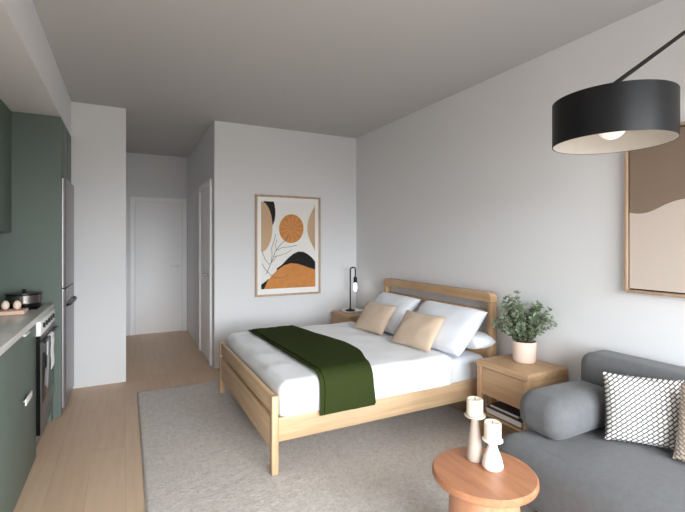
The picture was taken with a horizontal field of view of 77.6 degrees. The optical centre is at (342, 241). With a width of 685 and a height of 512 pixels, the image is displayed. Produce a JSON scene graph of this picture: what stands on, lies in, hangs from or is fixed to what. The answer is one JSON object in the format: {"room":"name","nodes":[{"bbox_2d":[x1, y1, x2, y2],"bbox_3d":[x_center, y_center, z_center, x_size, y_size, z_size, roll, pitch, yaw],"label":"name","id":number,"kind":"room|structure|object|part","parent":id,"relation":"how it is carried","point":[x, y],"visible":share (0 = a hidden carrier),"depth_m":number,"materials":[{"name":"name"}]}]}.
{"room":"studio apartment","nodes":[
{"label":"studio apartment","id":0,"kind":"room"},
{"bbox_2d":[71,102,125,388],"bbox_3d":[-3.146,0.030,4.946,1.125,2.680,2.290,0,0,-27],"label":"wall","id":1,"kind":"structure","parent":0,"point":[98,132],"depth_m":4.08,"materials":[{"name":"white paint"}]},
{"bbox_2d":[0,0,70,135],"bbox_3d":[-1.492,-1.146,1.198,0.670,0.328,5.890,0,0,-27],"label":"bulkhead","id":2,"kind":"object","parent":1,"relation":"attached to","point":[31,81],"depth_m":2.53,"materials":[{"name":"white paint"}]},
{"bbox_2d":[126,152,186,335],"bbox_3d":[-2.532,0.030,6.600,3.720,2.680,0.100,0,0,-27],"label":"wall","id":3,"kind":"structure","parent":0,"point":[147,175],"depth_m":6.37,"materials":[{"name":"white paint"}]},
{"bbox_2d":[130,197,186,335],"bbox_3d":[-2.751,0.352,6.396,0.785,2.034,0.064,0,0,-27],"label":"door","id":4,"kind":"structure","parent":3,"relation":"in","point":[158,230],"depth_m":6.41,"materials":[{"name":"white paint"}]},
{"bbox_2d":[13,331,518,511],"bbox_3d":[-0.653,1.430,2.911,3.920,0.120,8.380,0,0,-27],"label":"floor","id":5,"kind":"structure","parent":0,"point":[88,458],"depth_m":3.00,"materials":[{"name":"brown wood"}]},
{"bbox_2d":[0,324,35,511],"bbox_3d":[-1.930,0.939,2.027,0.631,0.862,1.195,0,0,-27],"label":"base cabinet","id":6,"kind":"object","parent":5,"relation":"on","point":[17,363],"visible":0.91,"depth_m":2.21,"materials":[{"name":"green laminate"}]},
{"bbox_2d":[0,302,53,355],"bbox_3d":[-2.091,0.489,2.333,0.621,0.038,1.896,0,0,-27],"label":"countertop","id":7,"kind":"structure","parent":6,"relation":"on","point":[12,327],"depth_m":2.46,"materials":[{"name":"stone"}]},
{"bbox_2d":[0,308,27,315],"bbox_3d":[-2.181,0.457,2.777,0.195,0.026,0.140,0,0,-27],"label":"chopping board","id":8,"kind":"object","parent":7,"relation":"on","point":[20,311],"visible":1,"depth_m":2.75,"materials":[{"name":"beige wood"}]},
{"bbox_2d":[1,301,9,309],"bbox_3d":[-2.206,0.413,2.787,0.044,0.060,0.044,0,0,-27],"label":"egg","id":9,"kind":"object","parent":8,"relation":"on","point":[5,305],"visible":1,"depth_m":2.77,"materials":[{"name":"beige food"}]},
{"bbox_2d":[13,300,20,309],"bbox_3d":[-2.138,0.413,2.800,0.044,0.060,0.044,0,0,-27],"label":"egg","id":10,"kind":"object","parent":8,"relation":"on","point":[17,304],"visible":1,"depth_m":2.79,"materials":[{"name":"beige food"}]},
{"bbox_2d":[0,302,45,310],"bbox_3d":[-2.424,0.467,2.990,0.515,0.006,0.380,0,0,-27],"label":"cooktop","id":11,"kind":"object","parent":7,"relation":"in","point":[43,303],"visible":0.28,"depth_m":2.97,"materials":[{"name":"black glass"}]},
{"bbox_2d":[4,289,42,308],"bbox_3d":[-2.266,0.398,3.031,0.220,0.130,0.220,0,0,-27],"label":"cooking pot","id":12,"kind":"object","parent":11,"relation":"on","point":[28,299],"visible":0.89,"depth_m":2.96,"materials":[{"name":"grey metal"}]},
{"bbox_3d":[-2.266,0.357,3.031,0.205,0.013,0.205,0,0,-27],"label":"lid","id":13,"kind":"part","parent":12,"relation":"part of","materials":[{"name":"grey metal"}]},
{"bbox_3d":[-1.781,0.882,2.409,0.019,0.035,0.170,0,0,-27],"label":"handle","id":14,"kind":"part","parent":6,"relation":"part of","materials":[{"name":"white metal"}]},
{"bbox_2d":[0,111,70,421],"bbox_3d":[-2.647,0.194,3.472,0.665,2.350,0.780,0,0,-27],"label":"kitchen cabinet","id":15,"kind":"object","parent":5,"relation":"on","point":[31,253],"visible":0.66,"depth_m":3.27,"materials":[{"name":"green laminate"}]},
{"bbox_3d":[-2.510,0.939,3.144,0.612,0.862,0.072,0,0,-27],"label":"filler panel","id":16,"kind":"part","parent":15,"relation":"part of","materials":[{"name":"green laminate"}]},
{"bbox_3d":[-2.318,-0.755,3.534,0.022,0.447,0.318,0,0,-27],"label":"door","id":17,"kind":"part","parent":15,"relation":"part of","materials":[{"name":"green laminate"}]},
{"bbox_3d":[-2.464,-0.755,3.821,0.022,0.447,0.321,0,0,-27],"label":"door","id":18,"kind":"part","parent":15,"relation":"part of","materials":[{"name":"green laminate"}]},
{"bbox_2d":[36,309,57,446],"bbox_3d":[-2.327,0.939,2.844,0.656,0.862,0.618,0,0,-27],"label":"oven","id":19,"kind":"object","parent":5,"relation":"on","point":[45,376],"visible":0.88,"depth_m":2.83,"materials":[{"name":"black glass"}]},
{"bbox_3d":[-2.089,1.212,2.968,0.032,0.145,0.610,0,0,-27],"label":"warming drawer","id":20,"kind":"part","parent":19,"relation":"part of","materials":[{"name":"grey metal"}]},
{"bbox_3d":[-2.081,0.554,2.972,0.050,0.092,0.611,0,0,-27],"label":"control panel","id":21,"kind":"part","parent":19,"relation":"part of","materials":[{"name":"white metal"}]},
{"bbox_3d":[-2.082,0.870,2.972,0.048,0.530,0.610,0,0,-27],"label":"door","id":22,"kind":"part","parent":19,"relation":"part of","materials":[{"name":"grey metal"}]},
{"bbox_3d":[-2.061,0.890,2.985,0.002,0.320,0.470,0,0,-27],"label":"door glass","id":23,"kind":"part","parent":19,"relation":"part of","materials":[{"name":"black glass"}]},
{"bbox_3d":[-2.049,0.645,2.991,0.028,0.020,0.550,0,0,-27],"label":"handle","id":24,"kind":"part","parent":19,"relation":"part of","materials":[{"name":"black plastic"}]},
{"bbox_2d":[47,332,53,368],"bbox_3d":[-2.026,0.751,2.958,0.031,0.238,0.110,0,0,-27],"label":"tea towel","id":25,"kind":"object","parent":19,"relation":"hanging from","point":[50,333],"visible":0.94,"depth_m":2.95,"materials":[{"name":"white fabric"}]},
{"bbox_2d":[62,178,76,407],"bbox_3d":[-2.643,0.427,3.550,0.714,1.884,0.634,0,0,-27],"label":"refrigerator","id":26,"kind":"object","parent":5,"relation":"on","point":[68,298],"visible":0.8,"depth_m":3.51,"materials":[{"name":"grey metal"}]},
{"bbox_3d":[-2.388,0.853,3.680,0.064,0.955,0.630,0,0,-27],"label":"drawer","id":27,"kind":"part","parent":26,"relation":"part of","materials":[{"name":"silver metal"}]},
{"bbox_3d":[-2.388,-0.075,3.680,0.064,0.880,0.630,0,0,-27],"label":"door","id":28,"kind":"part","parent":26,"relation":"part of","materials":[{"name":"silver metal"}]},
{"bbox_3d":[-2.348,0.509,3.703,0.048,0.025,0.541,0,0,-27],"label":"handle","id":29,"kind":"part","parent":26,"relation":"part of","materials":[{"name":"black plastic"}]},
{"bbox_2d":[137,380,534,511],"bbox_3d":[0.019,1.364,2.729,2.327,0.011,3.746,0,0,-27],"label":"area rug","id":30,"kind":"object","parent":5,"relation":"on","point":[201,451],"visible":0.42,"depth_m":2.67,"materials":[{"name":"grey carpet"}]},
{"bbox_2d":[219,278,496,475],"bbox_3d":[0.039,0.880,3.572,1.798,0.980,1.560,0,0,-27],"label":"bed","id":31,"kind":"object","parent":30,"relation":"on","point":[259,403],"visible":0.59,"depth_m":2.95,"materials":[{"name":"brown wood"}]},
{"bbox_3d":[-1.089,1.129,3.848,0.040,0.458,0.045,0,0,-27],"label":"leg","id":32,"kind":"part","parent":31,"relation":"part of","materials":[{"name":"brown wood"}]},
{"bbox_3d":[-0.746,1.127,3.172,0.030,0.185,1.468,0,0,-27],"label":"footboard panel","id":33,"kind":"part","parent":31,"relation":"part of","materials":[{"name":"brown wood"}]},
{"bbox_3d":[-0.746,0.953,3.172,0.030,0.102,1.468,0,0,-27],"label":"footboard rail","id":34,"kind":"part","parent":31,"relation":"part of","materials":[{"name":"brown wood"}]},
{"bbox_3d":[-0.401,1.129,2.498,0.040,0.458,0.045,0,0,-27],"label":"leg","id":35,"kind":"part","parent":31,"relation":"part of","materials":[{"name":"brown wood"}]},
{"bbox_2d":[278,331,482,416],"bbox_3d":[0.046,1.010,3.576,1.639,0.280,1.485,0,0,-27],"label":"mattress","id":36,"kind":"object","parent":31,"relation":"on","point":[465,365],"visible":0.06,"depth_m":3.21,"materials":[{"name":"white fabric"}]},
{"bbox_2d":[227,321,452,415],"bbox_3d":[-0.130,0.923,3.487,1.332,0.215,1.567,0,0,-27],"label":"duvet","id":37,"kind":"object","parent":36,"relation":"on","point":[397,368],"visible":0.63,"depth_m":2.97,"materials":[{"name":"white fabric"}]},
{"bbox_2d":[248,325,375,415],"bbox_3d":[-0.268,0.920,3.345,0.559,0.264,1.516,0,0,-27],"label":"throw blanket","id":38,"kind":"object","parent":37,"relation":"on","point":[346,379],"visible":1,"depth_m":2.78,"materials":[{"name":"green fabric"}]},
{"bbox_2d":[354,301,396,335],"bbox_3d":[0.295,0.689,3.904,0.192,0.244,0.420,0,0,-34],"label":"cushion","id":39,"kind":"object","parent":37,"relation":"on","point":[375,317],"visible":1,"depth_m":3.83,"materials":[{"name":"beige fabric"}]},
{"bbox_2d":[391,310,445,352],"bbox_3d":[0.586,0.687,3.334,0.191,0.244,0.430,0,0,-34],"label":"cushion","id":40,"kind":"object","parent":37,"relation":"on","point":[417,330],"visible":1,"depth_m":3.26,"materials":[{"name":"beige fabric"}]},
{"bbox_2d":[374,292,420,333],"bbox_3d":[0.436,0.663,4.061,0.319,0.314,0.630,0,0,-27],"label":"bed pillow","id":41,"kind":"object","parent":36,"relation":"on","point":[403,303],"visible":0.41,"depth_m":3.85,"materials":[{"name":"white fabric"}]},
{"bbox_2d":[416,301,487,356],"bbox_3d":[0.778,0.663,3.376,0.330,0.323,0.708,0,0,-27],"label":"bed pillow","id":42,"kind":"object","parent":36,"relation":"on","point":[460,324],"visible":0.66,"depth_m":3.16,"materials":[{"name":"white fabric"}]},
{"bbox_2d":[466,331,495,348],"bbox_3d":[0.918,0.753,3.453,0.195,0.128,0.670,0,0,-27],"label":"bed pillow","id":43,"kind":"object","parent":36,"relation":"on","point":[480,340],"visible":0.21,"depth_m":3.17,"materials":[{"name":"white fabric"}]},
{"bbox_3d":[0.372,1.101,2.888,1.690,0.138,0.030,0,0,-27],"label":"rail","id":44,"kind":"part","parent":31,"relation":"part of","materials":[{"name":"brown wood"}]},
{"bbox_3d":[0.487,0.917,4.601,0.065,0.904,0.050,0,0,-27],"label":"headboard post","id":45,"kind":"part","parent":31,"relation":"part of","materials":[{"name":"brown wood"}]},
{"bbox_3d":[0.818,0.427,3.946,0.070,0.074,1.516,0,0,-27],"label":"headboard rail","id":46,"kind":"part","parent":31,"relation":"part of","materials":[{"name":"brown wood"}]},
{"bbox_3d":[0.820,0.970,3.947,0.035,0.400,1.414,0,0,-27],"label":"headboard panel","id":47,"kind":"part","parent":31,"relation":"part of","materials":[{"name":"brown wood"}]},
{"bbox_3d":[1.153,0.917,3.294,0.065,0.904,0.050,0,0,-27],"label":"headboard post","id":48,"kind":"part","parent":31,"relation":"part of","materials":[{"name":"brown wood"}]},
{"bbox_2d":[432,447,539,511],"bbox_3d":[0.588,1.154,1.772,0.422,0.408,0.422,0,0,-27],"label":"side table","id":49,"kind":"object","parent":30,"relation":"on","point":[470,487],"visible":0.84,"depth_m":1.69,"materials":[{"name":"brown wood"}]},
{"bbox_2d":[464,411,485,462],"bbox_3d":[0.579,0.852,1.864,0.090,0.195,0.090,0,0,-27],"label":"candle holder","id":50,"kind":"object","parent":49,"relation":"on","point":[474,453],"visible":0.9,"depth_m":1.84,"materials":[{"name":"beige ceramic"}]},
{"bbox_2d":[467,396,482,417],"bbox_3d":[0.579,0.716,1.864,0.069,0.075,0.069,0,0,-27],"label":"candle","id":51,"kind":"object","parent":50,"relation":"on","point":[474,403],"visible":1,"depth_m":1.84,"materials":[{"name":"beige wax"}]},
{"bbox_2d":[482,436,502,471],"bbox_3d":[0.632,0.889,1.795,0.086,0.120,0.086,0,0,-27],"label":"candle holder","id":52,"kind":"object","parent":49,"relation":"on","point":[492,461],"visible":0.85,"depth_m":1.77,"materials":[{"name":"white ceramic"}]},
{"bbox_2d":[484,419,500,442],"bbox_3d":[0.632,0.790,1.795,0.070,0.078,0.070,0,0,-27],"label":"candle","id":53,"kind":"object","parent":52,"relation":"on","point":[492,427],"visible":1,"depth_m":1.77,"materials":[{"name":"beige wax"}]},
{"bbox_2d":[332,310,361,323],"bbox_3d":[0.141,1.095,4.993,0.375,0.550,0.430,0,0,-27],"label":"nightstand","id":54,"kind":"object","parent":5,"relation":"on","point":[338,316],"visible":0.28,"depth_m":4.89,"materials":[{"name":"brown wood"}]},
{"bbox_3d":[-0.011,0.963,4.916,0.020,0.185,0.346,0,0,-27],"label":"drawer","id":55,"kind":"part","parent":54,"relation":"part of","materials":[{"name":"brown wood"}]},
{"bbox_2d":[342,308,362,312],"bbox_3d":[0.118,0.809,5.021,0.256,0.020,0.256,0,0,-27],"label":"tray","id":56,"kind":"object","parent":54,"relation":"on","point":[357,310],"visible":0.88,"depth_m":4.96,"materials":[{"name":"white ceramic"}]},
{"bbox_2d":[345,267,356,310],"bbox_3d":[0.101,0.551,5.018,0.135,0.516,0.118,0,0,8],"label":"table lamp","id":57,"kind":"object","parent":56,"relation":"on","point":[355,277],"visible":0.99,"depth_m":5.02,"materials":[{"name":"black metal"}]},
{"bbox_2d":[477,354,567,435],"bbox_3d":[1.210,1.095,2.895,0.375,0.550,0.430,0,0,-27],"label":"nightstand","id":58,"kind":"object","parent":5,"relation":"on","point":[501,378],"visible":0.56,"depth_m":2.79,"materials":[{"name":"brown wood"}]},
{"bbox_3d":[0.972,1.112,2.993,0.040,0.492,0.040,0,0,-27],"label":"leg","id":59,"kind":"part","parent":58,"relation":"part of","materials":[{"name":"brown wood"}]},
{"bbox_2d":[483,411,522,430],"bbox_3d":[1.202,1.191,2.891,0.332,0.018,0.346,0,0,-27],"label":"shelf","id":60,"kind":"object","parent":58,"relation":"attached to","point":[503,422],"depth_m":2.81,"materials":[{"name":"brown wood"}]},
{"bbox_3d":[1.058,0.963,2.817,0.020,0.185,0.346,0,0,-27],"label":"drawer","id":61,"kind":"part","parent":58,"relation":"part of","materials":[{"name":"brown wood"}]},
{"bbox_2d":[486,405,522,428],"bbox_3d":[1.152,1.160,2.865,0.205,0.043,0.300,0,0,-27],"label":"book","id":62,"kind":"object","parent":58,"relation":"on","point":[507,418],"visible":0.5,"depth_m":2.80,"materials":[{"name":"grey paper"}]},
{"bbox_2d":[490,401,520,418],"bbox_3d":[1.151,1.128,2.879,0.175,0.020,0.245,0,0,-27],"label":"book","id":63,"kind":"object","parent":62,"relation":"on","point":[503,407],"visible":0.53,"depth_m":2.86,"materials":[{"name":"grey paper"}]},
{"bbox_2d":[491,290,557,363],"bbox_3d":[1.225,0.579,2.914,0.381,0.481,0.417,0,0,-27],"label":"potted plant","id":64,"kind":"object","parent":58,"relation":"on","point":[523,331],"visible":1,"depth_m":2.87,"materials":[{"name":"green plant"}]},
{"bbox_3d":[1.248,0.749,2.925,0.158,0.142,0.158,0,0,-27],"label":"pot","id":65,"kind":"part","parent":64,"relation":"part of","materials":[{"name":"beige ceramic"}]},
{"bbox_3d":[1.149,1.112,2.645,0.040,0.492,0.040,0,0,-27],"label":"leg","id":66,"kind":"part","parent":58,"relation":"part of","materials":[{"name":"brown wood"}]},
{"bbox_3d":[1.300,0.963,2.719,0.294,0.194,0.024,0,0,-27],"label":"panel","id":67,"kind":"part","parent":58,"relation":"part of","materials":[{"name":"brown wood"}]},
{"bbox_2d":[497,350,684,511],"bbox_3d":[1.623,1.000,1.483,0.915,0.740,2.074,0,0,-27],"label":"sofa","id":68,"kind":"object","parent":5,"relation":"on","point":[565,444],"visible":0.8,"depth_m":1.97,"materials":[{"name":"grey fabric"}]},
{"bbox_3d":[1.183,0.870,2.236,0.513,0.211,0.272,0,0,-27],"label":"arm","id":69,"kind":"part","parent":68,"relation":"part of","materials":[{"name":"grey fabric"}]},
{"bbox_3d":[1.523,1.113,1.432,0.690,0.319,2.074,0,0,-27],"label":"seat","id":70,"kind":"part","parent":68,"relation":"part of","materials":[{"name":"grey fabric"}]},
{"bbox_3d":[1.926,0.802,1.621,0.248,0.345,2.043,0,0,-27],"label":"backrest","id":71,"kind":"part","parent":68,"relation":"part of","materials":[{"name":"grey fabric"}]},
{"bbox_2d":[603,372,683,449],"bbox_3d":[1.427,0.798,2.018,0.326,0.305,0.142,0,0,26],"label":"sofa cushion","id":72,"kind":"object","parent":68,"relation":"on","point":[640,410],"visible":0.9,"depth_m":1.99,"materials":[{"name":"white fabric"}]},
{"bbox_2d":[672,382,684,461],"bbox_3d":[1.594,0.786,1.722,0.165,0.315,0.403,0,0,-37],"label":"sofa cushion","id":73,"kind":"object","parent":68,"relation":"on","point":[679,451],"visible":1,"depth_m":1.84,"materials":[{"name":"beige fabric"}]},
{"bbox_2d":[187,121,355,368],"bbox_3d":[-1.117,0.030,5.997,1.745,2.680,2.260,0,0,-27],"label":"wall","id":74,"kind":"structure","parent":0,"point":[242,161],"depth_m":4.96,"materials":[{"name":"white paint"}]},
{"bbox_2d":[199,179,211,365],"bbox_3d":[-1.655,0.335,5.066,0.059,2.070,0.810,0,0,-27],"label":"door","id":75,"kind":"structure","parent":74,"relation":"in","point":[205,190],"depth_m":5.06,"materials":[{"name":"white paint"}]},
{"bbox_2d":[255,194,320,296],"bbox_3d":[-0.625,0.042,4.961,0.797,1.153,0.031,0,0,-27],"label":"framed print","id":76,"kind":"object","parent":74,"relation":"attached to","point":[287,228],"visible":1,"depth_m":4.94,"materials":[{"name":"multicoloured paper"}]},
{"bbox_2d":[32,0,662,156],"bbox_3d":[-0.653,-1.370,2.911,3.920,0.120,8.380,0,0,-27],"label":"ceiling","id":77,"kind":"structure","parent":0,"point":[177,68],"depth_m":2.94,"materials":[{"name":"grey paint"}]},
{"bbox_2d":[356,0,684,410],"bbox_3d":[1.049,0.030,3.778,0.100,2.680,8.180,0,0,-27],"label":"wall","id":78,"kind":"structure","parent":0,"point":[469,189],"depth_m":3.10,"materials":[{"name":"white paint"}]},
{"bbox_2d":[552,30,684,154],"bbox_3d":[1.363,-0.792,1.825,1.113,0.815,0.420,0,0,-27],"label":"floor lamp","id":79,"kind":"object","parent":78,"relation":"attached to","point":[620,115],"visible":1,"depth_m":1.53,"materials":[{"name":"black metal"}]},
{"bbox_3d":[1.054,-0.454,1.667,0.100,0.106,0.100,0,0,-27],"label":"bulb","id":80,"kind":"part","parent":79,"relation":"part of","materials":[{"name":"white glass"}]},
{"bbox_3d":[1.054,-0.471,1.667,0.420,0.172,0.420,0,0,-27],"label":"lamp shade","id":81,"kind":"part","parent":79,"relation":"part of","materials":[{"name":"black metal"}]},
{"bbox_3d":[1.449,-0.858,1.868,0.903,0.602,0.018,0,0,-27],"label":"arm","id":82,"kind":"part","parent":79,"relation":"part of","materials":[{"name":"black metal"}]},
{"bbox_2d":[624,121,684,297],"bbox_3d":[1.831,-0.167,2.082,0.044,0.907,0.847,0,0,-27],"label":"picture","id":83,"kind":"object","parent":78,"relation":"attached to","point":[654,177],"visible":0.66,"depth_m":2.31,"materials":[{"name":"beige paper"}]},
{"bbox_3d":[-2.355,0.030,2.044,0.100,2.680,8.180,0,0,-27],"label":"wall","id":84,"kind":"structure","parent":0,"visible":0},
{"bbox_2d":[0,99,10,231],"bbox_3d":[-2.149,-0.526,2.147,0.357,0.909,2.176,0,0,-27],"label":"upper cabinet","id":85,"kind":"object","parent":84,"relation":"attached to","point":[5,112],"visible":1,"depth_m":3.04,"materials":[{"name":"green laminate"}]}
]}

